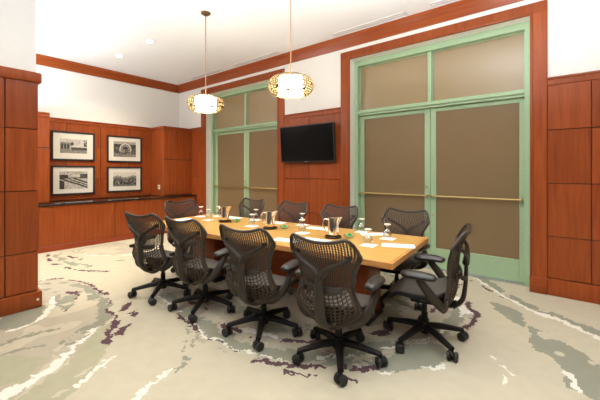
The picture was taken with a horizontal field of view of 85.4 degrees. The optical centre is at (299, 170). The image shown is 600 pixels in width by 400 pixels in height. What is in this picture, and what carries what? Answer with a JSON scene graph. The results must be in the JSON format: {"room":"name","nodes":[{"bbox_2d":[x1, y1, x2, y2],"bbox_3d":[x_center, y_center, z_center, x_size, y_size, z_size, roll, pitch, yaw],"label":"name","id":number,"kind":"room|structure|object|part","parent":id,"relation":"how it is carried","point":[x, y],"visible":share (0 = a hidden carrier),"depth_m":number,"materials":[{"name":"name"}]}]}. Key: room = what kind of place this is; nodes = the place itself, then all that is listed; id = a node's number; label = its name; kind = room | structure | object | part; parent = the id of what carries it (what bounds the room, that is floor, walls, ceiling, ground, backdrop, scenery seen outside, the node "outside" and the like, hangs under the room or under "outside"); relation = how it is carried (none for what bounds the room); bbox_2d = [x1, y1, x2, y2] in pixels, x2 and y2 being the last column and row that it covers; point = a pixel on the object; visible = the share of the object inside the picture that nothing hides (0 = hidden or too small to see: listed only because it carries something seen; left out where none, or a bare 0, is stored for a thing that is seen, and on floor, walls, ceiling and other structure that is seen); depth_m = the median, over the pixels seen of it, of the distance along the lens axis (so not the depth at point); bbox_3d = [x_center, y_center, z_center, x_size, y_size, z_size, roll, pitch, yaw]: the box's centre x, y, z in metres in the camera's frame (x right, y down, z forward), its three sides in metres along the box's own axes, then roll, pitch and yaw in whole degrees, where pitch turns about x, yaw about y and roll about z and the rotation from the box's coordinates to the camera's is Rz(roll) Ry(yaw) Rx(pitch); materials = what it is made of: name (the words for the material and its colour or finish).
{"room":"conference room","nodes":[
{"label":"conference room","id":0,"kind":"room"},
{"bbox_2d":[0,0,35,71],"bbox_3d":[-4.214,-0.415,1.923,0.250,3.730,4.162,0,0,38],"label":"wall","id":1,"kind":"structure","parent":0,"point":[17,17],"depth_m":3.36,"materials":[{"name":"white paint"}]},
{"bbox_2d":[0,66,41,316],"bbox_3d":[-4.180,0.202,1.923,0.302,2.497,4.206,0,0,38],"label":"wood panelling","id":2,"kind":"object","parent":1,"relation":"attached to","point":[19,290],"visible":1,"depth_m":3.34,"materials":[{"name":"brown wood"}]},
{"bbox_2d":[36,64,178,127],"bbox_3d":[-5.874,-0.415,5.707,0.300,3.730,8.020,0,0,38],"label":"wall","id":3,"kind":"structure","parent":0,"point":[64,94],"depth_m":7.29,"materials":[{"name":"white paint"}]},
{"bbox_2d":[49,117,150,200],"bbox_3d":[-4.670,-0.215,6.941,0.052,1.730,3.050,0,0,38],"label":"wood panelling","id":4,"kind":"object","parent":3,"relation":"attached to","point":[101,130],"visible":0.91,"depth_m":7.26,"materials":[{"name":"brown wood"}]},
{"bbox_2d":[51,130,94,160],"bbox_3d":[-4.743,-0.519,6.817,0.032,0.605,0.785,0,0,38],"label":"framed picture","id":5,"kind":"object","parent":4,"relation":"attached to","point":[65,145],"visible":1,"depth_m":6.80},
{"bbox_2d":[60,138,86,153],"bbox_3d":[-4.744,-0.519,6.818,0.001,0.295,0.485,0,0,38],"label":"print","id":6,"kind":"object","parent":5,"relation":"attached to","point":[66,145],"depth_m":6.81},
{"bbox_2d":[51,165,94,195],"bbox_3d":[-4.743,0.192,6.817,0.032,0.607,0.785,0,0,38],"label":"framed picture","id":7,"kind":"object","parent":4,"relation":"attached to","point":[65,180],"visible":1,"depth_m":6.80},
{"bbox_2d":[59,171,87,188],"bbox_3d":[-4.744,0.192,6.818,0.001,0.367,0.505,0,0,38],"label":"print","id":8,"kind":"object","parent":7,"relation":"attached to","point":[67,179],"depth_m":6.81},
{"bbox_2d":[107,135,141,162],"bbox_3d":[-4.104,-0.507,7.621,0.032,0.609,0.780,0,0,38],"label":"framed picture","id":9,"kind":"object","parent":4,"relation":"attached to","point":[119,148],"visible":1,"depth_m":7.61},
{"bbox_2d":[114,141,135,156],"bbox_3d":[-4.104,-0.507,7.622,0.001,0.359,0.500,0,0,38],"label":"print","id":10,"kind":"object","parent":9,"relation":"attached to","point":[121,149],"depth_m":7.61},
{"bbox_2d":[107,167,141,192],"bbox_3d":[-4.104,0.193,7.621,0.032,0.585,0.780,0,0,38],"label":"framed picture","id":11,"kind":"object","parent":4,"relation":"attached to","point":[119,179],"visible":1,"depth_m":7.61},
{"bbox_2d":[113,172,135,186],"bbox_3d":[-4.104,0.193,7.622,0.001,0.325,0.520,0,0,38],"label":"print","id":12,"kind":"object","parent":11,"relation":"attached to","point":[119,178],"depth_m":7.61},
{"bbox_2d":[36,53,178,92],"bbox_3d":[-5.723,-2.184,5.588,0.085,0.192,8.020,0,0,38],"label":"trim","id":13,"kind":"structure","parent":3,"relation":"attached to","point":[43,60],"depth_m":7.22,"materials":[{"name":"brown wood"}]},
{"bbox_2d":[36,0,459,84],"bbox_3d":[-0.681,-2.380,1.794,13.300,0.200,8.360,0,0,38],"label":"ceiling","id":14,"kind":"structure","parent":0,"point":[88,32],"depth_m":5.16,"materials":[{"name":"paint"}]},
{"bbox_2d":[144,39,154,42],"bbox_3d":[-2.643,-2.277,5.705,0.188,0.006,0.188,0,0,38],"label":"recessed light","id":15,"kind":"object","parent":14,"relation":"in","point":[145,40],"visible":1,"depth_m":5.71,"materials":[{"name":"white metal"}]},
{"bbox_2d":[187,11,223,113],"bbox_3d":[-1.359,-1.568,4.685,0.516,1.424,0.516,0,0,7],"label":"pendant lamp","id":16,"kind":"object","parent":14,"relation":"hanging from","point":[203,103],"visible":1,"depth_m":4.56,"materials":[{"name":"white metal"}]},
{"bbox_3d":[-1.359,-1.651,4.685,0.013,1.178,0.012,0,0,38],"label":"rod","id":17,"kind":"part","parent":16,"relation":"part of","materials":[{"name":"brown metal"}]},
{"bbox_3d":[-1.359,-0.967,4.685,0.517,0.214,0.517,0,0,38],"label":"lamp shade","id":18,"kind":"part","parent":16,"relation":"part of","materials":[{"name":"beige metal"}]},
{"bbox_2d":[196,107,214,112],"bbox_3d":[-1.359,-0.876,4.685,0.284,0.032,0.284,0,0,38],"label":"diffuser","id":19,"kind":"object","parent":16,"relation":"attached to","point":[202,109],"depth_m":4.63,"materials":[{"name":"white glass"}]},
{"bbox_2d":[190,69,223,79],"bbox_3d":[-2.208,-2.276,7.666,1.200,0.007,0.124,0,0,38],"label":"ceiling vent","id":20,"kind":"object","parent":14,"relation":"in","point":[218,70],"visible":0.98,"depth_m":7.66,"materials":[{"name":"white metal"}]},
{"bbox_2d":[232,51,280,66],"bbox_3d":[-0.916,-2.276,6.639,1.300,0.007,0.124,0,0,38],"label":"ceiling vent","id":21,"kind":"object","parent":14,"relation":"in","point":[276,52],"visible":1,"depth_m":6.60,"materials":[{"name":"white metal"}]},
{"bbox_2d":[268,0,313,98],"bbox_3d":[-0.105,-1.568,3.700,0.516,1.424,0.516,0,0,7],"label":"pendant lamp","id":22,"kind":"object","parent":14,"relation":"hanging from","point":[290,86],"visible":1,"depth_m":3.57,"materials":[{"name":"white"}]},
{"bbox_3d":[-0.105,-1.651,3.700,0.013,1.178,0.012,0,0,38],"label":"rod","id":23,"kind":"part","parent":22,"relation":"part of","materials":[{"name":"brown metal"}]},
{"bbox_2d":[278,90,302,96],"bbox_3d":[-0.105,-0.876,3.700,0.284,0.032,0.284,0,0,38],"label":"diffuser","id":24,"kind":"object","parent":22,"relation":"attached to","point":[290,93],"depth_m":3.63,"materials":[{"name":"white glass"}]},
{"bbox_3d":[-0.105,-0.967,3.700,0.517,0.214,0.517,0,0,38],"label":"lamp shade","id":25,"kind":"part","parent":22,"relation":"part of","materials":[{"name":"beige metal"}]},
{"bbox_2d":[332,11,407,36],"bbox_3d":[1.052,-2.276,5.073,1.230,0.007,0.124,0,0,38],"label":"ceiling vent","id":26,"kind":"object","parent":14,"relation":"in","point":[404,13],"visible":1,"depth_m":5.02,"materials":[{"name":"white metal"}]},
{"bbox_2d":[430,0,455,6],"bbox_3d":[2.288,-2.276,4.090,1.230,0.007,0.124,0,0,38],"label":"ceiling vent","id":27,"kind":"object","parent":14,"relation":"in","point":[441,2],"visible":1,"depth_m":4.39,"materials":[{"name":"white metal"}]},
{"bbox_2d":[0,233,599,399],"bbox_3d":[-0.551,1.450,1.716,13.000,0.001,8.400,0,0,39],"label":"floor","id":28,"kind":"structure","parent":0,"point":[86,340],"depth_m":2.64,"materials":[{"name":"beige carpet"}]},
{"bbox_2d":[38,196,195,253],"bbox_3d":[-4.109,1.040,6.968,0.833,0.820,3.790,0,0,38],"label":"credenza","id":29,"kind":"object","parent":28,"relation":"on","point":[62,227],"visible":0.5,"depth_m":6.33,"materials":[{"name":"brown wood"}]},
{"bbox_3d":[-4.208,0.990,6.199,0.025,0.710,1.255,0,0,38],"label":"panel","id":30,"kind":"part","parent":29,"relation":"part of","materials":[{"name":"brown wood"}]},
{"bbox_2d":[38,194,196,206],"bbox_3d":[-4.109,0.615,6.967,0.875,0.030,3.790,0,0,38],"label":"countertop","id":31,"kind":"structure","parent":29,"relation":"on","point":[143,197],"depth_m":6.84,"materials":[{"name":"stone"}]},
{"bbox_2d":[38,111,49,203],"bbox_3d":[-5.108,-0.238,5.859,0.630,1.673,0.828,0,0,38],"label":"tall cabinet","id":32,"kind":"object","parent":31,"relation":"on","point":[43,117],"visible":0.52,"depth_m":5.93,"materials":[{"name":"brown wood"}]},
{"bbox_3d":[-4.760,-0.713,5.856,0.022,0.568,0.394,0,0,38],"label":"panel","id":33,"kind":"part","parent":32,"relation":"part of","materials":[{"name":"brown wood"}]},
{"bbox_3d":[-4.760,0.077,5.856,0.022,0.996,0.394,0,0,38],"label":"door","id":34,"kind":"part","parent":32,"relation":"part of","materials":[{"name":"brown wood"}]},
{"bbox_3d":[-5.108,-1.032,5.859,0.630,0.085,0.828,0,0,38],"label":"cornice","id":35,"kind":"part","parent":32,"relation":"part of","materials":[{"name":"brown wood"}]},
{"bbox_2d":[150,126,191,195],"bbox_3d":[-3.243,-0.238,8.204,0.630,1.673,0.790,0,0,38],"label":"tall cabinet","id":36,"kind":"object","parent":31,"relation":"on","point":[171,147],"visible":0.99,"depth_m":7.98,"materials":[{"name":"brown wood"}]},
{"bbox_3d":[-3.143,-0.638,7.889,0.022,0.718,0.359,0,0,38],"label":"panel","id":37,"kind":"part","parent":36,"relation":"part of","materials":[{"name":"brown wood"}]},
{"bbox_3d":[-3.143,0.152,7.889,0.022,0.846,0.359,0,0,38],"label":"door","id":38,"kind":"part","parent":36,"relation":"part of","materials":[{"name":"brown wood"}]},
{"bbox_3d":[-3.243,-1.032,8.204,0.630,0.085,0.790,0,0,38],"label":"cornice","id":39,"kind":"part","parent":36,"relation":"part of","materials":[{"name":"brown wood"}]},
{"bbox_3d":[-2.906,-0.638,8.187,0.022,0.718,0.391,0,0,38],"label":"panel","id":40,"kind":"part","parent":36,"relation":"part of","materials":[{"name":"brown wood"}]},
{"bbox_3d":[-2.906,0.152,8.187,0.022,0.846,0.391,0,0,38],"label":"door","id":41,"kind":"part","parent":36,"relation":"part of","materials":[{"name":"brown wood"}]},
{"bbox_3d":[-3.423,0.990,7.186,0.025,0.710,1.252,0,0,38],"label":"panel","id":42,"kind":"part","parent":29,"relation":"part of","materials":[{"name":"brown wood"}]},
{"bbox_3d":[-2.826,0.990,7.936,0.025,0.710,0.649,0,0,38],"label":"panel","id":43,"kind":"part","parent":29,"relation":"part of","materials":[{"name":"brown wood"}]},
{"bbox_2d":[125,211,191,305],"bbox_3d":[-1.608,0.949,3.848,0.716,0.999,0.727,0,0,27],"label":"chair","id":44,"kind":"object","parent":28,"relation":"on","point":[156,260],"visible":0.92,"depth_m":3.59,"materials":[{"name":"black plastic"}]},
{"bbox_3d":[-1.724,0.806,3.613,0.562,0.690,0.176,0,0,25],"label":"backrest","id":45,"kind":"part","parent":44,"relation":"part of","materials":[{"name":"black plastic"}]},
{"bbox_3d":[-1.600,1.006,3.885,0.513,0.111,0.480,0,0,25],"label":"seat","id":46,"kind":"part","parent":44,"relation":"part of","materials":[{"name":"black fabric"}]},
{"bbox_3d":[-1.454,0.971,3.644,0.285,0.302,0.139,0,0,-15],"label":"arm","id":47,"kind":"part","parent":44,"relation":"part of"},
{"bbox_3d":[-1.601,1.015,3.885,0.544,0.127,0.504,0,0,25],"label":"seat frame","id":48,"kind":"part","parent":44,"relation":"part of","materials":[{"name":"black plastic"}]},
{"bbox_2d":[164,199,198,272],"bbox_3d":[-1.658,0.949,4.937,0.727,0.999,0.716,0,0,41],"label":"chair","id":49,"kind":"object","parent":28,"relation":"on","point":[167,209],"visible":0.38,"depth_m":5.09,"materials":[{"name":"plastic"}]},
{"bbox_3d":[-1.894,0.971,4.838,0.139,0.302,0.285,0,0,-1],"label":"arm","id":50,"kind":"part","parent":49,"relation":"part of"},
{"bbox_3d":[-1.859,0.806,5.107,0.176,0.690,0.562,0,0,38],"label":"backrest","id":51,"kind":"part","parent":49,"relation":"part of","materials":[{"name":"black fabric"}]},
{"bbox_2d":[164,216,234,322],"bbox_3d":[-0.992,0.949,3.447,0.716,0.999,0.727,0,0,35],"label":"chair","id":52,"kind":"object","parent":28,"relation":"on","point":[203,270],"visible":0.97,"depth_m":3.20,"materials":[{"name":"plastic"}]},
{"bbox_3d":[-1.141,0.806,3.230,0.562,0.690,0.176,0,0,33],"label":"backrest","id":53,"kind":"part","parent":52,"relation":"part of","materials":[{"name":"black plastic"}]},
{"bbox_3d":[-0.980,1.015,3.482,0.544,0.127,0.504,0,0,33],"label":"seat frame","id":54,"kind":"part","parent":52,"relation":"part of","materials":[{"name":"black plastic"}]},
{"bbox_3d":[-0.980,1.006,3.483,0.513,0.111,0.480,0,0,33],"label":"seat","id":55,"kind":"part","parent":52,"relation":"part of","materials":[{"name":"grey fabric"}]},
{"bbox_3d":[-0.869,0.971,3.223,0.285,0.302,0.139,0,0,-7],"label":"arm","id":56,"kind":"part","parent":52,"relation":"part of"},
{"bbox_2d":[238,197,264,218],"bbox_3d":[-0.972,0.949,5.170,0.716,0.999,0.727,0,0,40],"label":"chair","id":57,"kind":"object","parent":28,"relation":"on","point":[260,206],"visible":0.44,"depth_m":5.42,"materials":[{"name":"plastic"}]},
{"bbox_2d":[219,224,302,351],"bbox_3d":[-0.318,0.949,2.962,0.716,0.999,0.727,0,0,32],"label":"chair","id":58,"kind":"object","parent":28,"relation":"on","point":[254,285],"visible":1,"depth_m":2.73,"materials":[{"name":"plastic"}]},
{"bbox_3d":[-0.589,0.971,2.974,0.139,0.302,0.285,0,0,-21],"label":"arm","id":59,"kind":"part","parent":58,"relation":"part of"},
{"bbox_3d":[-0.455,0.806,2.738,0.562,0.690,0.176,0,0,29],"label":"backrest","id":60,"kind":"part","parent":58,"relation":"part of","materials":[{"name":"black plastic"}]},
{"bbox_3d":[-0.307,1.006,2.999,0.513,0.111,0.480,0,0,29],"label":"seat","id":61,"kind":"part","parent":58,"relation":"part of","materials":[{"name":"grey fabric"}]},
{"bbox_3d":[-0.308,1.015,2.998,0.544,0.127,0.504,0,0,29],"label":"seat frame","id":62,"kind":"part","parent":58,"relation":"part of","materials":[{"name":"black plastic"}]},
{"bbox_3d":[-0.183,0.971,2.745,0.285,0.302,0.139,0,0,-10],"label":"arm","id":63,"kind":"part","parent":58,"relation":"part of"},
{"bbox_2d":[144,214,428,325],"bbox_3d":[-0.383,1.080,3.953,3.450,0.740,1.180,0,0,34],"label":"conference table","id":64,"kind":"object","parent":28,"relation":"on","point":[377,257],"visible":0.49,"depth_m":3.52,"materials":[{"name":"brown wood"}]},
{"bbox_2d":[263,226,277,229],"bbox_3d":[-0.366,0.700,3.996,0.180,0.020,0.180,0,0,38],"label":"tray","id":65,"kind":"object","parent":64,"relation":"on","point":[276,227],"visible":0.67,"depth_m":3.92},
{"bbox_2d":[261,210,277,227],"bbox_3d":[-0.371,0.594,4.001,0.194,0.214,0.120,0,0,39],"label":"water pitcher","id":66,"kind":"object","parent":65,"relation":"on","point":[270,215],"visible":0.98,"depth_m":3.95,"materials":[{"name":"metal"}]},
{"bbox_3d":[-0.341,1.080,3.924,1.600,0.500,0.040,0,0,34],"label":"modesty panel","id":67,"kind":"part","parent":64,"relation":"part of","materials":[{"name":"brown wood"}]},
{"bbox_2d":[274,237,295,242],"bbox_3d":[-0.130,0.708,3.323,0.300,0.004,0.150,0,0,27],"label":"notepad","id":68,"kind":"object","parent":64,"relation":"on","point":[278,238],"visible":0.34,"depth_m":3.35,"materials":[{"name":"white paper"}]},
{"bbox_2d":[306,226,327,229],"bbox_3d":[0.226,0.708,4.011,0.300,0.004,0.150,0,0,29],"label":"notepad","id":69,"kind":"object","parent":64,"relation":"on","point":[310,227],"visible":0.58,"depth_m":3.99,"materials":[{"name":"white paper"}]},
{"bbox_2d":[305,237,331,240],"bbox_3d":[0.155,0.708,3.327,0.300,0.004,0.150,0,0,34],"label":"notepad","id":70,"kind":"object","parent":64,"relation":"on","point":[315,239],"visible":0.46,"depth_m":3.35,"materials":[{"name":"white paper"}]},
{"bbox_2d":[325,234,341,238],"bbox_3d":[0.353,0.700,3.463,0.180,0.020,0.180,0,0,38],"label":"tray","id":71,"kind":"object","parent":64,"relation":"on","point":[326,236],"visible":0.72,"depth_m":3.39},
{"bbox_2d":[322,216,341,236],"bbox_3d":[0.348,0.594,3.467,0.194,0.214,0.120,0,0,39],"label":"water pitcher","id":72,"kind":"object","parent":71,"relation":"on","point":[333,222],"visible":0.97,"depth_m":3.42,"materials":[{"name":"metal"}]},
{"bbox_2d":[359,243,376,247],"bbox_3d":[0.657,0.709,3.107,0.140,0.002,0.140,0,0,34],"label":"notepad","id":73,"kind":"object","parent":64,"relation":"on","point":[366,244],"visible":0.82,"depth_m":3.09,"materials":[{"name":"white paper"}]},
{"bbox_2d":[364,228,372,244],"bbox_3d":[0.655,0.632,3.121,0.090,0.152,0.090,0,0,38],"label":"goblet","id":74,"kind":"object","parent":73,"relation":"on","point":[366,229],"visible":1,"depth_m":3.10,"materials":[{"name":"clear glass"}]},
{"bbox_2d":[360,233,388,235],"bbox_3d":[0.830,0.708,3.646,0.300,0.004,0.150,0,0,-2],"label":"notepad","id":75,"kind":"object","parent":64,"relation":"on","point":[362,234],"visible":1,"depth_m":3.61,"materials":[{"name":"white paper"}]},
{"bbox_2d":[380,237,395,240],"bbox_3d":[0.921,0.709,3.407,0.140,0.002,0.140,0,0,34],"label":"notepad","id":76,"kind":"object","parent":64,"relation":"on","point":[383,238],"visible":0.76,"depth_m":3.41,"materials":[{"name":"white paper"}]},
{"bbox_2d":[383,223,391,238],"bbox_3d":[0.920,0.632,3.421,0.090,0.152,0.090,0,0,38],"label":"goblet","id":77,"kind":"object","parent":76,"relation":"on","point":[386,224],"visible":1,"depth_m":3.41,"materials":[{"name":"clear glass"}]},
{"bbox_2d":[382,243,415,248],"bbox_3d":[0.930,0.708,3.081,0.300,0.004,0.150,0,0,14],"label":"notepad","id":78,"kind":"object","parent":64,"relation":"on","point":[383,244],"visible":1,"depth_m":3.08,"materials":[{"name":"white paper"}]},
{"bbox_3d":[-1.047,0.700,4.539,0.180,0.020,0.180,0,0,39],"label":"tray","id":79,"kind":"object","parent":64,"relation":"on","visible":0},
{"bbox_2d":[217,206,231,220],"bbox_3d":[-1.053,0.594,4.543,0.194,0.214,0.120,0,0,39],"label":"water pitcher","id":80,"kind":"object","parent":79,"relation":"on","point":[225,210],"visible":0.98,"depth_m":4.49,"materials":[{"name":"metal"}]},
{"bbox_2d":[277,200,307,223],"bbox_3d":[-0.285,0.949,4.636,0.716,0.999,0.727,0,0,41],"label":"chair","id":81,"kind":"object","parent":28,"relation":"on","point":[286,216],"visible":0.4,"depth_m":4.89,"materials":[{"name":"plastic"}]},
{"bbox_2d":[308,203,357,291],"bbox_3d":[0.349,0.949,4.132,0.716,0.999,0.727,0,0,41],"label":"chair","id":82,"kind":"object","parent":28,"relation":"on","point":[344,211],"visible":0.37,"depth_m":4.33,"materials":[{"name":"plastic"}]},
{"bbox_3d":[0.520,0.806,4.332,0.562,0.690,0.176,0,0,38],"label":"backrest","id":83,"kind":"part","parent":82,"relation":"part of","materials":[{"name":"black plastic"}]},
{"bbox_2d":[290,233,387,386],"bbox_3d":[0.314,0.949,2.535,0.716,0.999,0.727,0,0,35],"label":"chair","id":84,"kind":"object","parent":28,"relation":"on","point":[332,305],"visible":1,"depth_m":2.30,"materials":[{"name":"plastic"}]},
{"bbox_3d":[0.044,0.971,2.562,0.139,0.302,0.285,0,0,-18],"label":"arm","id":85,"kind":"part","parent":84,"relation":"part of"},
{"bbox_3d":[0.166,0.806,2.318,0.562,0.690,0.176,0,0,33],"label":"backrest","id":86,"kind":"part","parent":84,"relation":"part of","materials":[{"name":"black plastic"}]},
{"bbox_3d":[0.327,1.006,2.571,0.513,0.111,0.480,0,0,33],"label":"seat","id":87,"kind":"part","parent":84,"relation":"part of","materials":[{"name":"grey fabric"}]},
{"bbox_3d":[0.326,1.015,2.570,0.544,0.127,0.504,0,0,33],"label":"seat frame","id":88,"kind":"part","parent":84,"relation":"part of","materials":[{"name":"black plastic"}]},
{"bbox_3d":[0.438,0.971,2.311,0.285,0.302,0.139,0,0,-7],"label":"arm","id":89,"kind":"part","parent":84,"relation":"part of"},
{"bbox_2d":[380,207,429,310],"bbox_3d":[1.078,0.949,3.667,0.716,0.999,0.727,0,0,41],"label":"chair","id":90,"kind":"object","parent":28,"relation":"on","point":[411,263],"visible":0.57,"depth_m":3.75,"materials":[{"name":"plastic"}]},
{"bbox_3d":[1.062,1.006,3.632,0.513,0.111,0.480,0,0,38],"label":"seat","id":91,"kind":"part","parent":90,"relation":"part of","materials":[{"name":"black fabric"}]},
{"bbox_3d":[1.063,1.015,3.633,0.544,0.127,0.504,0,0,38],"label":"seat frame","id":92,"kind":"part","parent":90,"relation":"part of","materials":[{"name":"black plastic"}]},
{"bbox_3d":[1.249,0.806,3.867,0.562,0.690,0.176,0,0,38],"label":"backrest","id":93,"kind":"part","parent":90,"relation":"part of","materials":[{"name":"black plastic"}]},
{"bbox_3d":[1.344,0.971,3.612,0.139,0.302,0.285,0,0,-12],"label":"arm","id":94,"kind":"part","parent":90,"relation":"part of"},
{"bbox_2d":[383,223,470,362],"bbox_3d":[1.066,0.949,2.803,0.727,0.999,0.716,0,0,32],"label":"chair","id":95,"kind":"object","parent":28,"relation":"on","point":[425,288],"visible":1,"depth_m":2.62,"materials":[{"name":"plastic"}]},
{"bbox_3d":[1.030,1.006,2.813,0.480,0.111,0.513,0,0,29],"label":"seat","id":96,"kind":"part","parent":95,"relation":"part of","materials":[{"name":"grey fabric"}]},
{"bbox_3d":[1.031,1.015,2.813,0.504,0.127,0.544,0,0,29],"label":"seat frame","id":97,"kind":"part","parent":95,"relation":"part of","materials":[{"name":"black plastic"}]},
{"bbox_3d":[1.054,0.971,2.532,0.285,0.302,0.139,0,0,-21],"label":"arm","id":98,"kind":"part","parent":95,"relation":"part of"},
{"bbox_3d":[1.284,0.971,2.938,0.139,0.302,0.285,0,0,-10],"label":"arm","id":99,"kind":"part","parent":95,"relation":"part of"},
{"bbox_3d":[1.291,0.806,2.666,0.176,0.690,0.562,0,0,29],"label":"backrest","id":100,"kind":"part","parent":95,"relation":"part of","materials":[{"name":"black plastic"}]},
{"bbox_2d":[179,0,599,228],"bbox_3d":[1.815,-0.415,4.932,13.300,3.730,0.340,0,0,38],"label":"wall","id":101,"kind":"structure","parent":0,"point":[573,25],"depth_m":4.81,"materials":[{"name":"white paint"}]},
{"bbox_2d":[190,127,200,215],"bbox_3d":[-2.639,0.177,8.228,0.465,2.545,0.052,0,0,38],"label":"wood panelling","id":102,"kind":"object","parent":101,"relation":"attached to","point":[196,132],"visible":0.66,"depth_m":8.19,"materials":[{"name":"brown wood"}]},
{"bbox_2d":[201,68,284,220],"bbox_3d":[-1.385,-0.283,7.238,2.740,3.467,0.055,0,0,38],"label":"door frame","id":103,"kind":"structure","parent":101,"relation":"attached to","point":[280,101],"depth_m":6.88,"materials":[{"name":"brown wood"}]},
{"bbox_2d":[211,81,276,220],"bbox_3d":[-1.228,-0.215,7.436,2.400,3.330,0.170,0,0,38],"label":"door","id":104,"kind":"structure","parent":101,"relation":"in","point":[244,133],"depth_m":7.45,"materials":[{"name":"green paint"}]},
{"bbox_3d":[-1.668,-1.415,7.818,1.106,0.750,0.020,0,0,38],"label":"transom pane","id":105,"kind":"part","parent":104,"relation":"part of","materials":[{"name":"beige glass"}]},
{"bbox_3d":[-1.661,0.133,7.809,0.972,2.035,0.015,0,0,38],"label":"pane","id":106,"kind":"part","parent":104,"relation":"part of","materials":[{"name":"beige glass"}]},
{"bbox_3d":[-0.757,-1.415,7.093,1.106,0.750,0.020,0,0,38],"label":"transom pane","id":107,"kind":"part","parent":104,"relation":"part of","materials":[{"name":"beige glass"}]},
{"bbox_3d":[-0.761,0.133,7.093,0.991,2.035,0.015,0,0,38],"label":"pane","id":108,"kind":"part","parent":104,"relation":"part of","materials":[{"name":"beige glass"}]},
{"bbox_2d":[283,107,340,225],"bbox_3d":[0.190,0.177,5.977,1.295,2.545,0.052,0,0,38],"label":"wood panelling","id":109,"kind":"object","parent":101,"relation":"attached to","point":[318,184],"visible":0.52,"depth_m":5.90,"materials":[{"name":"brown wood"}]},
{"bbox_2d":[280,122,335,162],"bbox_3d":[0.130,-0.499,5.938,1.224,0.681,0.143,0,0,38],"label":"television","id":110,"kind":"object","parent":109,"relation":"attached to","point":[309,142],"visible":1,"depth_m":5.85,"materials":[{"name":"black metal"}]},
{"bbox_2d":[178,0,523,92],"bbox_3d":[1.800,-2.184,4.673,13.000,0.192,0.085,0,0,38],"label":"trim","id":111,"kind":"structure","parent":101,"relation":"attached to","point":[461,8],"depth_m":5.26,"materials":[{"name":"brown wood"}]},
{"bbox_2d":[354,21,529,286],"bbox_3d":[1.963,-0.215,4.898,2.484,3.330,0.170,0,0,38],"label":"door","id":112,"kind":"structure","parent":101,"relation":"in","point":[442,129],"depth_m":4.70,"materials":[{"name":"green paint"}]},
{"bbox_3d":[1.506,-1.415,5.293,1.148,0.750,0.020,0,0,38],"label":"transom pane","id":113,"kind":"part","parent":112,"relation":"part of","materials":[{"name":"beige glass"}]},
{"bbox_3d":[1.513,0.133,5.284,1.014,2.035,0.015,0,0,38],"label":"pane","id":114,"kind":"part","parent":112,"relation":"part of","materials":[{"name":"beige glass"}]},
{"bbox_3d":[2.446,0.133,4.542,1.033,2.035,0.015,0,0,38],"label":"pane","id":115,"kind":"part","parent":112,"relation":"part of","materials":[{"name":"beige glass"}]},
{"bbox_3d":[2.450,-1.415,4.542,1.148,0.750,0.020,0,0,38],"label":"transom pane","id":116,"kind":"part","parent":112,"relation":"part of","materials":[{"name":"beige glass"}]},
{"bbox_2d":[341,0,547,277],"bbox_3d":[1.806,-0.283,4.700,2.824,3.467,0.055,0,0,38],"label":"door frame","id":117,"kind":"structure","parent":101,"relation":"attached to","point":[537,11],"depth_m":3.89,"materials":[{"name":"brown wood"}]},
{"bbox_2d":[529,275,547,294],"bbox_3d":[2.838,1.351,3.869,0.175,0.197,0.052,0,0,38],"label":"plinth","id":118,"kind":"object","parent":101,"relation":"attached to","point":[537,284],"visible":1,"depth_m":3.85,"materials":[{"name":"brown wood"}]},
{"bbox_2d":[547,70,599,304],"bbox_3d":[4.903,0.177,2.228,5.101,2.545,0.052,0,0,38],"label":"wood panelling","id":119,"kind":"object","parent":101,"relation":"attached to","point":[573,99],"visible":1,"depth_m":3.66,"materials":[{"name":"brown wood"}]}
]}

